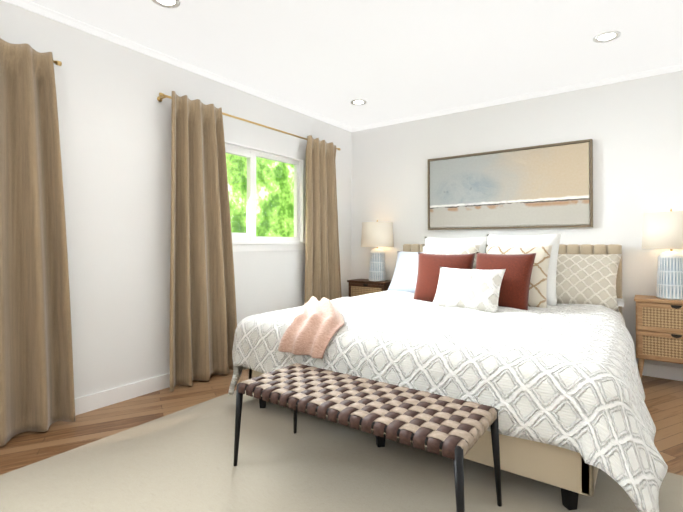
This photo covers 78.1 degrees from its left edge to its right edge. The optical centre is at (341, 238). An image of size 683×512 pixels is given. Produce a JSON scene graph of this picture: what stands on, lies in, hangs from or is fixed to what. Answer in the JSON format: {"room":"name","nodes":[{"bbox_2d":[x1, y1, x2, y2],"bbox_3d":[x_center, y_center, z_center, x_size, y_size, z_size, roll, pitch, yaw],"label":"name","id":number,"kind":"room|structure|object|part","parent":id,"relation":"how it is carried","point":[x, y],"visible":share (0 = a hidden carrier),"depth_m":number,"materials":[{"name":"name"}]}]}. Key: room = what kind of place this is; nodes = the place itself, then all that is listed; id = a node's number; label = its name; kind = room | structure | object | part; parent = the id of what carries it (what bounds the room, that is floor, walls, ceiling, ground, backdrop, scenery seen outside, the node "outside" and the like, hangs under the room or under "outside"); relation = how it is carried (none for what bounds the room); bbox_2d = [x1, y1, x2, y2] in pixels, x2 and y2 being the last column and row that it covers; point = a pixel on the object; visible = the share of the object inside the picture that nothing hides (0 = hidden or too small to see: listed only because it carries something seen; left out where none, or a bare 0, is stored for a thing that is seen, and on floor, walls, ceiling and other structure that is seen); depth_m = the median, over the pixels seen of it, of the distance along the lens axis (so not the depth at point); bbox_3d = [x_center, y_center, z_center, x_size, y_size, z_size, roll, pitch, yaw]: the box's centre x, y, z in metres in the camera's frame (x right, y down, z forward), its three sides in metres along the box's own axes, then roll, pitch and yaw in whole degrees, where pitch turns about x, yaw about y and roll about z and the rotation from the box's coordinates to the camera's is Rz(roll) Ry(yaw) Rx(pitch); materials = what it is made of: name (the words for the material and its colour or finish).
{"room":"bedroom","nodes":[
{"label":"bedroom","id":0,"kind":"room"},
{"bbox_2d":[0,0,350,398],"bbox_3d":[-1.545,-0.128,2.866,0.120,2.440,5.526,0,-1,36],"label":"wall","id":1,"kind":"structure","parent":0,"point":[114,116],"depth_m":2.89,"materials":[{"name":"white paint"}]},
{"bbox_2d":[0,38,75,446],"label":"curtains","id":2,"kind":"object","parent":1,"relation":"attached to","point":[36,376],"depth_m":2.33,"materials":[{"name":"fabric"}]},
{"bbox_3d":[-2.367,-1.036,1.541,0.108,0.040,2.350,0,-1,36],"label":"rod","id":3,"kind":"part","parent":2,"relation":"part of","materials":[{"name":"gold metal"}]},
{"bbox_2d":[75,373,169,415],"bbox_3d":[-1.491,1.042,2.816,0.014,0.100,5.526,0,-1,36],"label":"baseboard","id":4,"kind":"structure","parent":1,"relation":"attached to","point":[90,402],"depth_m":2.82,"materials":[{"name":"white"}]},
{"bbox_2d":[2,0,351,131],"bbox_3d":[-1.480,-1.329,2.831,0.040,0.038,5.526,0,-1,36],"label":"trim","id":5,"kind":"structure","parent":1,"relation":"attached to","point":[66,20],"depth_m":3.01,"materials":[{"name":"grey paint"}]},
{"bbox_2d":[157,91,341,391],"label":"curtains","id":6,"kind":"object","parent":1,"relation":"attached to","point":[203,316],"depth_m":3.32,"materials":[{"name":"fabric"}]},
{"bbox_3d":[-0.685,-1.014,3.872,0.108,0.040,2.160,0,-1,36],"label":"rod","id":7,"kind":"part","parent":6,"relation":"part of","materials":[{"name":"gold metal"}]},
{"bbox_2d":[225,140,304,251],"bbox_3d":[-0.819,-0.358,3.864,0.132,0.940,1.350,0,-1,36],"label":"window","id":8,"kind":"structure","parent":1,"relation":"in","point":[296,191],"depth_m":3.95,"materials":[{"name":"white"}]},
{"bbox_3d":[-1.004,-0.759,3.611,0.042,0.030,0.563,0,-1,36],"label":"top of the window sash","id":9,"kind":"part","parent":8,"relation":"part of","materials":[{"name":"white wood"}]},
{"bbox_3d":[-1.004,-0.041,3.605,0.042,0.030,0.563,0,-1,36],"label":"window sash","id":10,"kind":"part","parent":8,"relation":"part of","materials":[{"name":"white wood"}]},
{"bbox_3d":[-0.828,-0.794,3.875,0.040,0.045,1.286,0,-1,36],"label":"window frame top","id":11,"kind":"part","parent":8,"relation":"part of","materials":[{"name":"white wood"}]},
{"bbox_3d":[-0.824,-0.822,3.872,0.120,0.012,1.310,0,-1,36],"label":"top window jamb","id":12,"kind":"part","parent":8,"relation":"part of","materials":[{"name":"white wood"}]},
{"bbox_3d":[-0.828,-0.001,3.867,0.040,0.045,1.286,0,-1,36],"label":"frame","id":13,"kind":"part","parent":8,"relation":"part of","materials":[{"name":"white"}]},
{"bbox_3d":[-0.771,0.081,3.825,0.012,0.060,1.350,0,-1,36],"label":"window apron","id":14,"kind":"part","parent":8,"relation":"part of","materials":[{"name":"white wood"}]},
{"bbox_3d":[-0.465,-0.393,4.374,0.040,0.748,0.045,0,-1,36],"label":"frame","id":15,"kind":"part","parent":8,"relation":"part of","materials":[{"name":"white plastic"}]},
{"bbox_2d":[232,241,304,244],"bbox_3d":[-0.812,0.036,3.855,0.150,0.030,1.390,0,-1,36],"label":"window sill","id":16,"kind":"structure","parent":1,"relation":"attached to","point":[262,242],"depth_m":3.87,"materials":[{"name":"white"}]},
{"bbox_2d":[0,369,682,475],"bbox_3d":[0.065,1.131,1.693,4.090,0.100,5.766,0,-1,36],"label":"floor","id":17,"kind":"structure","parent":0,"point":[663,400],"depth_m":2.54,"materials":[{"name":"brown wood"}]},
{"bbox_2d":[0,391,682,511],"bbox_3d":[0.140,1.075,1.746,2.930,0.012,1.900,0,-1,36],"label":"rug","id":18,"kind":"object","parent":17,"relation":"on","point":[181,460],"visible":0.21,"depth_m":1.90,"materials":[{"name":"beige carpet"}]},
{"bbox_2d":[233,363,501,511],"bbox_3d":[0.066,0.873,1.842,1.118,0.396,0.437,0,-1,36],"label":"bench","id":19,"kind":"object","parent":18,"relation":"on","point":[457,427],"visible":1,"depth_m":1.69,"materials":[{"name":"brown leather"}]},
{"bbox_2d":[347,279,391,296],"bbox_3d":[0.344,0.788,4.707,0.496,0.646,0.283,0,-1,36],"label":"nightstand","id":20,"kind":"object","parent":17,"relation":"on","point":[357,287],"visible":0.29,"depth_m":4.61,"materials":[{"name":"brown wicker"}]},
{"bbox_3d":[0.270,0.596,4.607,0.396,0.142,0.010,0,-1,36],"label":"drawer panel","id":21,"kind":"part","parent":20,"relation":"part of","materials":[{"name":"wicker"}]},
{"bbox_3d":[0.269,0.511,4.606,0.456,0.030,0.018,0,-1,36],"label":"drawer frame","id":22,"kind":"part","parent":20,"relation":"part of","materials":[{"name":"brown wood"}]},
{"bbox_2d":[361,220,393,280],"bbox_3d":[0.398,0.126,4.677,0.364,0.677,0.364,0,-1,36],"label":"lamp","id":23,"kind":"object","parent":20,"relation":"on","point":[377,234],"visible":1,"depth_m":4.58,"materials":[{"name":"ceramic"}]},
{"bbox_3d":[0.398,-0.047,4.679,0.364,0.272,0.364,0,-1,36],"label":"lamp shade","id":24,"kind":"part","parent":23,"relation":"part of","materials":[{"name":"beige fabric"}]},
{"bbox_2d":[228,233,667,511],"bbox_3d":[0.824,0.521,3.023,2.329,1.145,2.450,0,-1,36],"label":"bed","id":25,"kind":"object","parent":17,"relation":"on","point":[529,338],"visible":1,"depth_m":2.18,"materials":[{"name":"white fabric"}]},
{"bbox_3d":[-0.503,1.031,2.692,0.068,0.091,0.068,0,-1,36],"label":"leg","id":26,"kind":"part","parent":25,"relation":"part of","materials":[{"name":"black metal"}]},
{"bbox_2d":[278,296,343,358],"bbox_3d":[-0.165,0.512,2.639,0.623,0.266,0.619,0,-1,36],"label":"throw","id":27,"kind":"object","parent":25,"relation":"on","point":[313,331],"depth_m":2.39,"materials":[{"name":"pink fabric"}]},
{"bbox_3d":[0.202,1.026,2.183,0.068,0.091,0.068,0,-1,36],"label":"leg","id":28,"kind":"part","parent":25,"relation":"part of","materials":[{"name":"black metal"}]},
{"bbox_3d":[0.188,0.865,2.164,1.910,0.240,0.050,0,-1,36],"label":"rail","id":29,"kind":"part","parent":25,"relation":"part of","materials":[{"name":"fabric"}]},
{"bbox_3d":[1.491,0.558,4.000,1.960,1.010,0.084,0,-1,36],"label":"headboard","id":30,"kind":"part","parent":25,"relation":"part of","materials":[{"name":"fabric"}]},
{"bbox_3d":[0.908,1.021,1.674,0.068,0.091,0.068,0,-1,36],"label":"leg","id":31,"kind":"part","parent":25,"relation":"part of","materials":[{"name":"black wood"}]},
{"bbox_3d":[1.571,0.868,2.492,0.050,0.240,2.200,0,-1,36],"label":"rail","id":32,"kind":"part","parent":25,"relation":"part of","materials":[{"name":"fabric"}]},
{"bbox_2d":[634,295,682,378],"bbox_3d":[2.501,0.773,3.152,0.498,0.646,0.283,0,-1,36],"label":"nightstand","id":33,"kind":"object","parent":17,"relation":"on","point":[659,329],"visible":0.96,"depth_m":3.11,"materials":[{"name":"brown wicker"}]},
{"bbox_3d":[2.252,0.583,3.175,0.030,0.142,0.018,0,-1,36],"label":"drawer frame","id":34,"kind":"part","parent":33,"relation":"part of","materials":[{"name":"brown wood"}]},
{"bbox_3d":[2.252,0.794,3.173,0.030,0.142,0.018,0,-1,36],"label":"drawer frame","id":35,"kind":"part","parent":33,"relation":"part of","materials":[{"name":"brown wood"}]},
{"bbox_3d":[2.274,0.997,3.196,0.050,0.198,0.044,0,-1,36],"label":"leg","id":36,"kind":"part","parent":33,"relation":"part of","materials":[{"name":"brown wood"}]},
{"bbox_3d":[2.426,0.496,3.050,0.458,0.030,0.018,0,-1,36],"label":"drawer frame","id":37,"kind":"part","parent":33,"relation":"part of","materials":[{"name":"brown wood"}]},
{"bbox_3d":[2.426,0.667,3.049,0.458,0.030,0.018,0,-1,36],"label":"drawer frame","id":38,"kind":"part","parent":33,"relation":"part of","materials":[{"name":"brown wood"}]},
{"bbox_3d":[2.426,0.707,3.049,0.458,0.030,0.018,0,-1,36],"label":"drawer frame","id":39,"kind":"part","parent":33,"relation":"part of","materials":[{"name":"brown wood"}]},
{"bbox_3d":[2.426,0.879,3.047,0.458,0.030,0.018,0,-1,36],"label":"drawer frame","id":40,"kind":"part","parent":33,"relation":"part of","materials":[{"name":"brown wood"}]},
{"bbox_2d":[642,209,682,299],"bbox_3d":[2.486,0.111,3.171,0.364,0.677,0.364,0,-1,36],"label":"lamp","id":41,"kind":"object","parent":33,"relation":"on","point":[662,230],"visible":1,"depth_m":3.10,"materials":[{"name":"fabric"}]},
{"bbox_3d":[2.486,-0.061,3.172,0.364,0.272,0.364,0,-1,36],"label":"lamp shade","id":42,"kind":"part","parent":41,"relation":"part of","materials":[{"name":"beige fabric"}]},
{"bbox_3d":[2.427,0.582,3.051,0.398,0.142,0.010,0,-1,36],"label":"drawer panel","id":43,"kind":"part","parent":33,"relation":"part of","materials":[{"name":"wicker"}]},
{"bbox_3d":[2.427,0.793,3.049,0.398,0.142,0.010,0,-1,36],"label":"drawer panel","id":44,"kind":"part","parent":33,"relation":"part of","materials":[{"name":"wicker"}]},
{"label":"drawer pull","id":45,"kind":"part","parent":33,"relation":"part of","materials":[{"name":"black metal"}]},
{"label":"drawer pull","id":46,"kind":"part","parent":33,"relation":"part of","materials":[{"name":"black metal"}]},
{"bbox_2d":[29,0,682,127],"bbox_3d":[0.065,-1.409,1.717,4.090,0.100,5.766,0,-1,36],"label":"ceiling","id":47,"kind":"structure","parent":0,"point":[387,60],"depth_m":2.92,"materials":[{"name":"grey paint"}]},
{"bbox_2d":[152,0,179,7],"bbox_3d":[-0.993,-1.350,2.378,0.156,0.006,0.156,0,-1,36],"label":"recessed light","id":48,"kind":"object","parent":47,"relation":"in","point":[169,3],"visible":1,"depth_m":2.41,"materials":[{"name":"white"}]},
{"bbox_2d":[351,99,366,104],"bbox_3d":[0.167,-1.333,4.106,0.156,0.006,0.156,0,-1,36],"label":"recessed light","id":49,"kind":"object","parent":47,"relation":"in","point":[358,102],"visible":1,"depth_m":4.11,"materials":[{"name":"white"}]},
{"bbox_2d":[593,31,620,42],"bbox_3d":[1.767,-1.345,2.803,0.156,0.006,0.156,0,-1,36],"label":"recessed light","id":50,"kind":"object","parent":47,"relation":"in","point":[607,36],"visible":1,"depth_m":2.80,"materials":[{"name":"white plastic"}]},
{"bbox_2d":[351,70,682,367],"bbox_3d":[1.716,-0.117,3.995,4.090,2.440,0.120,0,-1,36],"label":"wall","id":51,"kind":"structure","parent":0,"point":[632,130],"depth_m":3.70,"materials":[{"name":"white paint"}]},
{"bbox_2d":[428,139,592,229],"bbox_3d":[1.532,-0.472,4.028,1.504,0.750,0.043,0,-1,36],"label":"picture","id":52,"kind":"object","parent":51,"relation":"attached to","point":[535,186],"visible":0.98,"depth_m":3.94,"materials":[{"name":"brown wood"}]},
{"bbox_3d":[0.930,-0.468,4.463,0.018,0.714,0.043,0,-1,36],"label":"frame","id":53,"kind":"part","parent":52,"relation":"part of","materials":[{"name":"brown wood"}]},
{"bbox_3d":[1.532,-0.838,4.032,1.504,0.018,0.043,0,-1,36],"label":"frame","id":54,"kind":"part","parent":52,"relation":"part of","materials":[{"name":"brown wood"}]},
{"bbox_3d":[1.532,-0.106,4.024,1.504,0.018,0.043,0,-1,36],"label":"frame","id":55,"kind":"part","parent":52,"relation":"part of","materials":[{"name":"brown wood"}]},
{"bbox_3d":[2.135,-0.476,3.593,0.018,0.714,0.043,0,-1,36],"label":"frame","id":56,"kind":"part","parent":52,"relation":"part of","materials":[{"name":"brown wood"}]},
{"bbox_2d":[352,64,682,131],"bbox_3d":[1.670,-1.319,3.941,3.850,0.038,0.040,0,-1,36],"label":"trim","id":57,"kind":"structure","parent":51,"relation":"attached to","point":[653,72],"depth_m":3.86,"materials":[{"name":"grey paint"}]},
{"bbox_2d":[637,362,682,380],"bbox_3d":[1.677,1.052,3.929,3.850,0.100,0.014,0,-1,36],"label":"baseboard","id":58,"kind":"structure","parent":51,"relation":"attached to","point":[663,371],"depth_m":3.31,"materials":[{"name":"white"}]},
{"label":"outside","id":59,"kind":"structure","parent":0,"visible":0},
{"bbox_2d":[226,153,293,236],"bbox_3d":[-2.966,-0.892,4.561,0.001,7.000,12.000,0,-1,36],"label":"trees","id":60,"kind":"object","parent":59,"point":[274,189],"depth_m":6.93,"materials":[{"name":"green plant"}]}
]}

